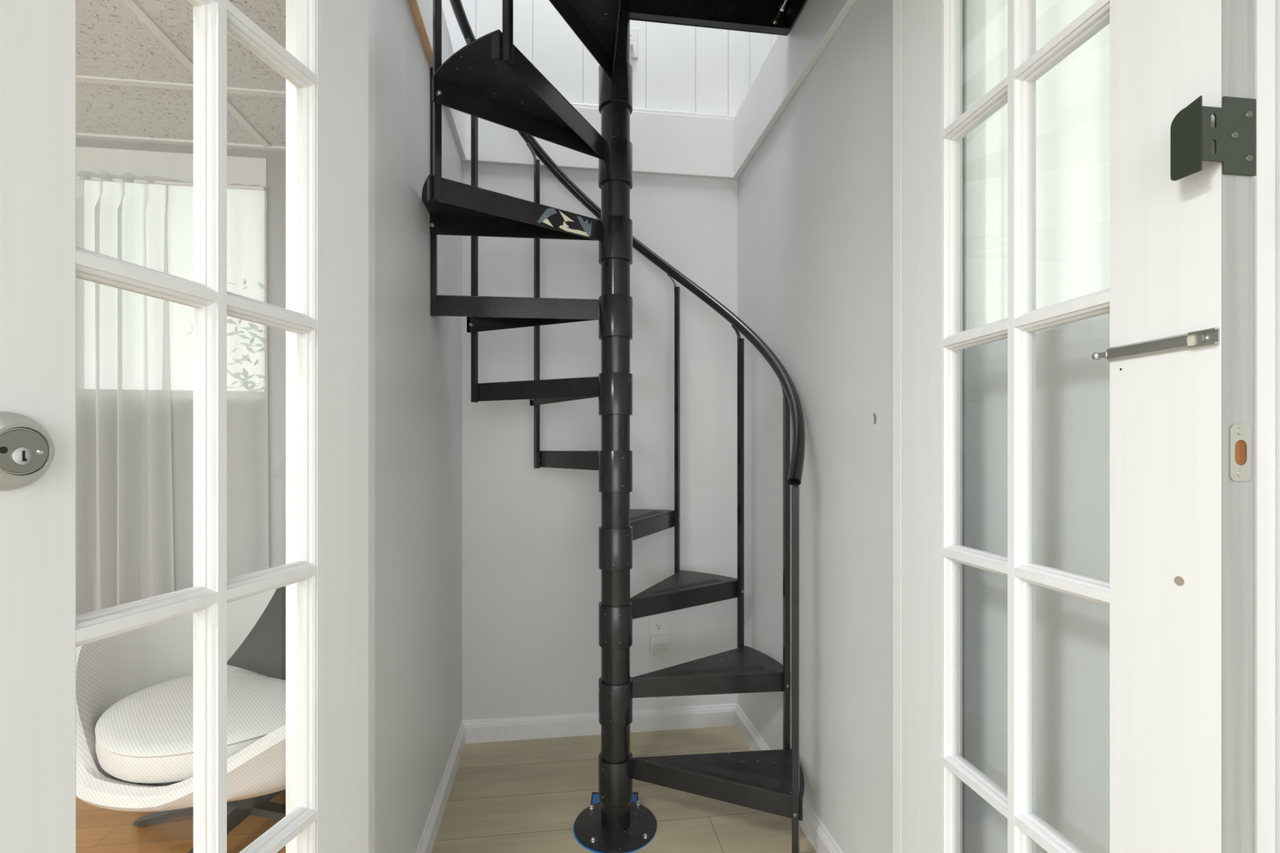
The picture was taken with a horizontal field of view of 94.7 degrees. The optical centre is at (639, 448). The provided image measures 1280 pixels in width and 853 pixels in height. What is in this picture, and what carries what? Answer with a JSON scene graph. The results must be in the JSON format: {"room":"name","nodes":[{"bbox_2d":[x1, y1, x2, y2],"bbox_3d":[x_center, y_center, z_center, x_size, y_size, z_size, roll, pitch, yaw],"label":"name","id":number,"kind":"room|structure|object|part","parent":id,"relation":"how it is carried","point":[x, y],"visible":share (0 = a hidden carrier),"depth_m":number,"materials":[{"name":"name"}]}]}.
{"room":"stairwell","nodes":[
{"label":"stairwell","id":0,"kind":"room"},
{"bbox_2d":[75,0,454,146],"bbox_3d":[-1.098,-1.172,-0.248,4.050,0.224,4.730,0,0,-8],"label":"ceiling","id":1,"kind":"structure","parent":0,"point":[112,41],"depth_m":1.66,"materials":[{"name":"tile"}]},
{"bbox_2d":[75,0,285,151],"bbox_3d":[-1.113,-1.056,-0.215,3.830,0.008,4.600,0,0,-8],"label":"trim","id":2,"kind":"structure","parent":1,"relation":"attached to","point":[132,5],"depth_m":1.74,"materials":[{"name":"white wood"}]},
{"bbox_2d":[75,0,750,720],"bbox_3d":[-1.382,-1.245,2.136,3.950,4.750,0.130,0,0,-8],"label":"wall","id":3,"kind":"structure","parent":0,"point":[531,573],"depth_m":2.24,"materials":[{"name":"grey paint"}]},
{"bbox_2d":[75,146,266,231],"bbox_3d":[-1.983,-0.598,2.039,1.337,0.850,0.114,0,0,-8],"label":"curtain valance","id":4,"kind":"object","parent":3,"relation":"in","point":[246,171],"depth_m":2.03,"materials":[{"name":"white fabric"}]},
{"bbox_2d":[75,175,265,190],"bbox_3d":[-1.964,-0.905,1.958,1.328,0.012,0.014,0,0,-8],"label":"curtain rod","id":5,"kind":"object","parent":4,"relation":"attached to","point":[96,179],"visible":0.52,"depth_m":2.01,"materials":[{"name":"white paint"}]},
{"bbox_2d":[75,169,174,615],"bbox_3d":[-1.897,-0.083,1.942,0.645,1.686,0.067,0,0,-8],"label":"sheer curtain","id":6,"kind":"object","parent":5,"relation":"hanging from","point":[123,508],"visible":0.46,"depth_m":1.97,"materials":[{"name":"white fabric"}]},
{"bbox_2d":[167,179,268,591],"bbox_3d":[-1.472,-0.083,2.043,0.357,1.686,0.021,0,0,-8],"label":"sheer curtain","id":7,"kind":"object","parent":5,"relation":"hanging from","point":[247,464],"visible":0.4,"depth_m":2.06,"materials":[{"name":"white fabric"}]},
{"bbox_2d":[461,106,737,179],"bbox_3d":[-0.135,-1.170,2.236,1.048,0.228,0.018,0,0,-8],"label":"trim","id":8,"kind":"structure","parent":3,"relation":"attached to","point":[663,144],"depth_m":2.25,"materials":[{"name":"white paint"}]},
{"bbox_2d":[462,703,737,743],"bbox_3d":[-0.135,1.040,2.238,1.048,0.080,0.016,0,0,-8],"label":"baseboard","id":9,"kind":"structure","parent":3,"relation":"attached to","point":[544,726],"depth_m":2.22,"materials":[{"name":"white paint"}]},
{"bbox_2d":[630,37,633,57],"bbox_3d":[-0.045,-1.439,2.267,0.038,0.268,0.030,0,0,-8],"label":"plug","id":10,"kind":"object","parent":3,"relation":"hanging from","point":[631,38],"visible":0.27,"depth_m":2.26,"materials":[{"name":"white plastic"}]},
{"bbox_2d":[630,27,637,57],"bbox_3d":[-0.043,-1.575,2.286,0.070,0.114,0.007,0,0,-8],"label":"power outlet upstairs","id":11,"kind":"object","parent":3,"relation":"attached to","point":[633,32],"visible":0.24,"depth_m":2.29,"materials":[{"name":"white plastic"}]},
{"bbox_2d":[570,102,734,119],"bbox_3d":[-0.030,-1.293,1.689,1.104,0.018,1.190,0,0,-8],"label":"trim","id":12,"kind":"structure","parent":3,"relation":"attached to","point":[575,104],"depth_m":2.27,"materials":[{"name":"white paint"}]},
{"bbox_2d":[649,616,667,635],"bbox_3d":[0.072,0.702,2.270,0.070,0.114,0.007,0,0,-8],"label":"power outlet","id":13,"kind":"object","parent":3,"relation":"attached to","point":[658,624],"visible":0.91,"depth_m":2.27,"materials":[{"name":"white plastic"}]},
{"bbox_2d":[654,622,662,629],"bbox_3d":[0.072,0.682,2.268,0.034,0.025,0.003,0,0,-8],"label":"socket","id":14,"kind":"object","parent":13,"relation":"attached to","point":[657,625],"depth_m":2.27,"materials":[{"name":"white plastic"}]},
{"bbox_2d":[649,635,669,654],"bbox_3d":[0.075,0.749,2.256,0.071,0.068,0.021,0,0,-8],"label":"night light","id":15,"kind":"object","parent":13,"relation":"attached to","point":[659,644],"visible":1,"depth_m":2.25,"materials":[{"name":"white plastic"}]},
{"bbox_2d":[374,0,462,852],"bbox_3d":[-0.616,0.010,1.582,0.086,2.140,1.180,0,0,-8],"label":"wall partition","id":16,"kind":"structure","parent":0,"point":[418,355],"depth_m":1.42,"materials":[{"name":"grey paint"}]},
{"bbox_2d":[0,0,368,852],"bbox_3d":[-0.505,0.038,0.704,0.058,2.067,0.546,0,0,11],"label":"door","id":17,"kind":"structure","parent":16,"relation":"in","point":[41,261],"depth_m":0.70,"materials":[{"name":"white paint"}]},
{"bbox_2d":[285,0,374,852],"bbox_3d":[-0.513,0.037,0.980,0.127,2.085,0.038,0,0,-8],"label":"trim","id":18,"kind":"structure","parent":16,"relation":"attached to","point":[291,5],"depth_m":0.95,"materials":[{"name":"white paint"}]},
{"bbox_2d":[408,0,448,107],"bbox_3d":[-0.540,-1.056,1.421,0.020,0.008,0.800,0,0,-8],"label":"trim","id":19,"kind":"structure","parent":16,"relation":"attached to","point":[414,5],"depth_m":1.48,"materials":[{"name":"brown wood"}]},
{"bbox_2d":[415,720,465,852],"bbox_3d":[-0.567,1.040,1.594,0.014,0.080,1.170,0,0,-8],"label":"baseboard","id":20,"kind":"structure","parent":16,"relation":"attached to","point":[430,831],"depth_m":1.75,"materials":[{"name":"white paint"}]},
{"bbox_2d":[417,0,466,158],"bbox_3d":[-0.565,-1.173,1.590,0.016,0.222,1.142,0,0,-8],"label":"trim","id":21,"kind":"structure","parent":16,"relation":"attached to","point":[457,119],"depth_m":1.81,"materials":[{"name":"white paint"}]},
{"bbox_2d":[75,725,816,852],"bbox_3d":[-1.400,1.105,1.184,3.850,0.050,1.750,0,0,-8],"label":"floor","id":22,"kind":"structure","parent":0,"point":[523,796],"depth_m":1.74,"materials":[{"name":"beige laminate"}]},
{"bbox_2d":[75,588,285,852],"bbox_3d":[-1.116,0.773,1.694,0.901,0.600,0.828,0,0,0],"label":"lounge chair","id":23,"kind":"object","parent":22,"relation":"on","point":[135,688],"visible":0.52,"depth_m":1.47,"materials":[{"name":"beige fabric"}]},
{"bbox_3d":[-1.266,1.030,1.670,0.355,0.087,0.048,0,0,8],"label":"leg","id":24,"kind":"part","parent":23,"relation":"part of","materials":[{"name":"grey"}]},
{"bbox_2d":[94,665,285,783],"bbox_3d":[-1.098,0.705,1.616,0.580,0.101,0.580,0,0,43],"label":"seat cushion","id":25,"kind":"object","parent":23,"relation":"on","point":[146,736],"depth_m":1.39,"materials":[{"name":"beige fabric"}]},
{"bbox_3d":[-1.115,1.030,1.469,0.048,0.087,0.355,0,0,8],"label":"leg","id":26,"kind":"part","parent":23,"relation":"part of","materials":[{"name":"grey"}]},
{"bbox_2d":[226,586,285,679],"bbox_3d":[-0.945,0.530,1.735,0.484,0.477,0.166,0,0,0],"label":"throw pillow","id":27,"kind":"object","parent":23,"relation":"on","point":[263,651],"visible":0.21,"depth_m":1.67,"materials":[{"name":"grey fabric"}]},
{"bbox_3d":[-0.914,1.030,1.620,0.355,0.087,0.048,0,0,8],"label":"leg","id":28,"kind":"part","parent":23,"relation":"part of","materials":[{"name":"grey"}]},
{"bbox_3d":[-1.065,1.030,1.821,0.048,0.087,0.355,0,0,8],"label":"leg","id":29,"kind":"part","parent":23,"relation":"part of","materials":[{"name":"grey"}]},
{"bbox_2d":[590,792,638,804],"bbox_3d":[-0.078,1.079,1.817,0.144,0.003,0.066,0,0,0],"label":"strip","id":30,"kind":"object","parent":22,"relation":"on","point":[594,799],"visible":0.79,"depth_m":1.82,"materials":[{"name":"blue plastic"}]},
{"bbox_2d":[573,822,655,852],"bbox_3d":[-0.072,1.079,1.686,0.238,0.001,0.238,0,0,0],"label":"protector","id":31,"kind":"object","parent":22,"relation":"on","point":[577,840],"visible":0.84,"depth_m":1.60,"materials":[{"name":"blue"}]},
{"bbox_2d":[422,0,807,852],"bbox_3d":[-0.038,-0.571,1.655,1.109,3.298,1.113,0,0,0],"label":"spiral staircase","id":32,"kind":"structure","parent":22,"relation":"on","point":[489,78],"depth_m":1.65,"materials":[{"name":"black metal"}]},
{"bbox_3d":[-0.070,1.075,1.689,0.236,0.006,0.236,0,0,0],"label":"plate","id":33,"kind":"part","parent":32,"relation":"part of","materials":[{"name":"black metal"}]},
{"bbox_3d":[-0.092,-0.986,1.733,1.046,2.157,0.948,0,0,-27],"label":"handrail","id":34,"kind":"part","parent":32,"relation":"part of","materials":[{"name":"black metal"}]},
{"bbox_3d":[0.203,-1.261,1.423,0.554,0.077,0.580,0,0,-8],"label":"landing frame","id":35,"kind":"part","parent":32,"relation":"part of","materials":[{"name":"black paint"}]},
{"bbox_2d":[737,0,893,852],"bbox_3d":[0.539,0.035,1.754,0.152,2.190,1.160,0,0,-8],"label":"wall","id":36,"kind":"structure","parent":0,"point":[815,199],"depth_m":1.50,"materials":[{"name":"grey paint"}]},
{"bbox_2d":[734,703,843,852],"bbox_3d":[0.457,1.040,1.742,0.016,0.080,1.160,0,0,-8],"label":"baseboard","id":37,"kind":"structure","parent":36,"relation":"attached to","point":[817,834],"depth_m":1.65,"materials":[{"name":"white paint"}]},
{"bbox_2d":[733,0,857,177],"bbox_3d":[0.454,-1.170,1.733,0.024,0.228,1.142,0,0,-8],"label":"trim","id":38,"kind":"structure","parent":36,"relation":"attached to","point":[791,58],"depth_m":1.80,"materials":[{"name":"white paint"}]},
{"bbox_2d":[893,0,962,852],"bbox_3d":[0.561,0.037,1.152,0.130,2.085,0.029,0,0,-8],"label":"trim","id":39,"kind":"structure","parent":36,"relation":"attached to","point":[896,3],"depth_m":1.14,"materials":[{"name":"white paint"}]},
{"bbox_2d":[901,0,1256,852],"bbox_3d":[0.539,0.038,0.852,0.065,2.067,0.558,0,0,-7],"label":"door","id":40,"kind":"structure","parent":36,"relation":"in","point":[1178,299],"depth_m":0.67,"materials":[{"name":"white paint"}]},
{"bbox_3d":[0.549,-0.111,0.699,0.008,0.008,0.010,0,0,-19],"label":"rod","id":41,"kind":"part","parent":40,"relation":"part of","materials":[{"name":"silver metal"}]},
{"bbox_3d":[0.557,-0.307,0.575,0.026,0.052,0.002,0,0,-7],"label":"arm","id":42,"kind":"part","parent":40,"relation":"part of"},
{"bbox_3d":[0.588,-0.307,0.579,0.037,0.076,0.002,0,0,-7],"label":"mounting plate","id":43,"kind":"part","parent":40,"relation":"part of","materials":[{"name":"grey metal"}]},
{"bbox_3d":[0.589,0.004,0.579,0.024,0.056,0.002,0,0,-7],"label":"plate","id":44,"kind":"part","parent":40,"relation":"part of","materials":[{"name":"white metal"}]},
{"bbox_2d":[750,0,1279,852],"bbox_3d":[0.831,-1.245,0.073,0.144,4.750,4.630,0,0,-8],"label":"wall","id":45,"kind":"structure","parent":0,"point":[1073,388],"depth_m":0.94,"materials":[{"name":"grey paint"}]},
{"bbox_2d":[970,313,1109,349],"bbox_3d":[0.679,-0.605,0.940,0.025,0.830,0.414,0,0,-8],"label":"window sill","id":46,"kind":"structure","parent":45,"relation":"in","point":[1106,314],"depth_m":0.94,"materials":[{"name":"white paint"}]},
{"bbox_2d":[966,0,1109,329],"bbox_3d":[0.649,-0.608,0.936,0.013,0.816,0.395,0,0,-8],"label":"window","id":47,"kind":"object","parent":46,"relation":"attached to","point":[1073,96],"visible":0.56,"depth_m":0.94,"materials":[{"name":"glass"}]},
{"bbox_2d":[1252,0,1275,852],"bbox_3d":[0.681,0.010,0.689,0.025,2.140,0.085,0,0,-8],"label":"trim","id":48,"kind":"structure","parent":45,"relation":"attached to","point":[1264,11],"depth_m":0.65,"materials":[{"name":"white paint"}]}
]}

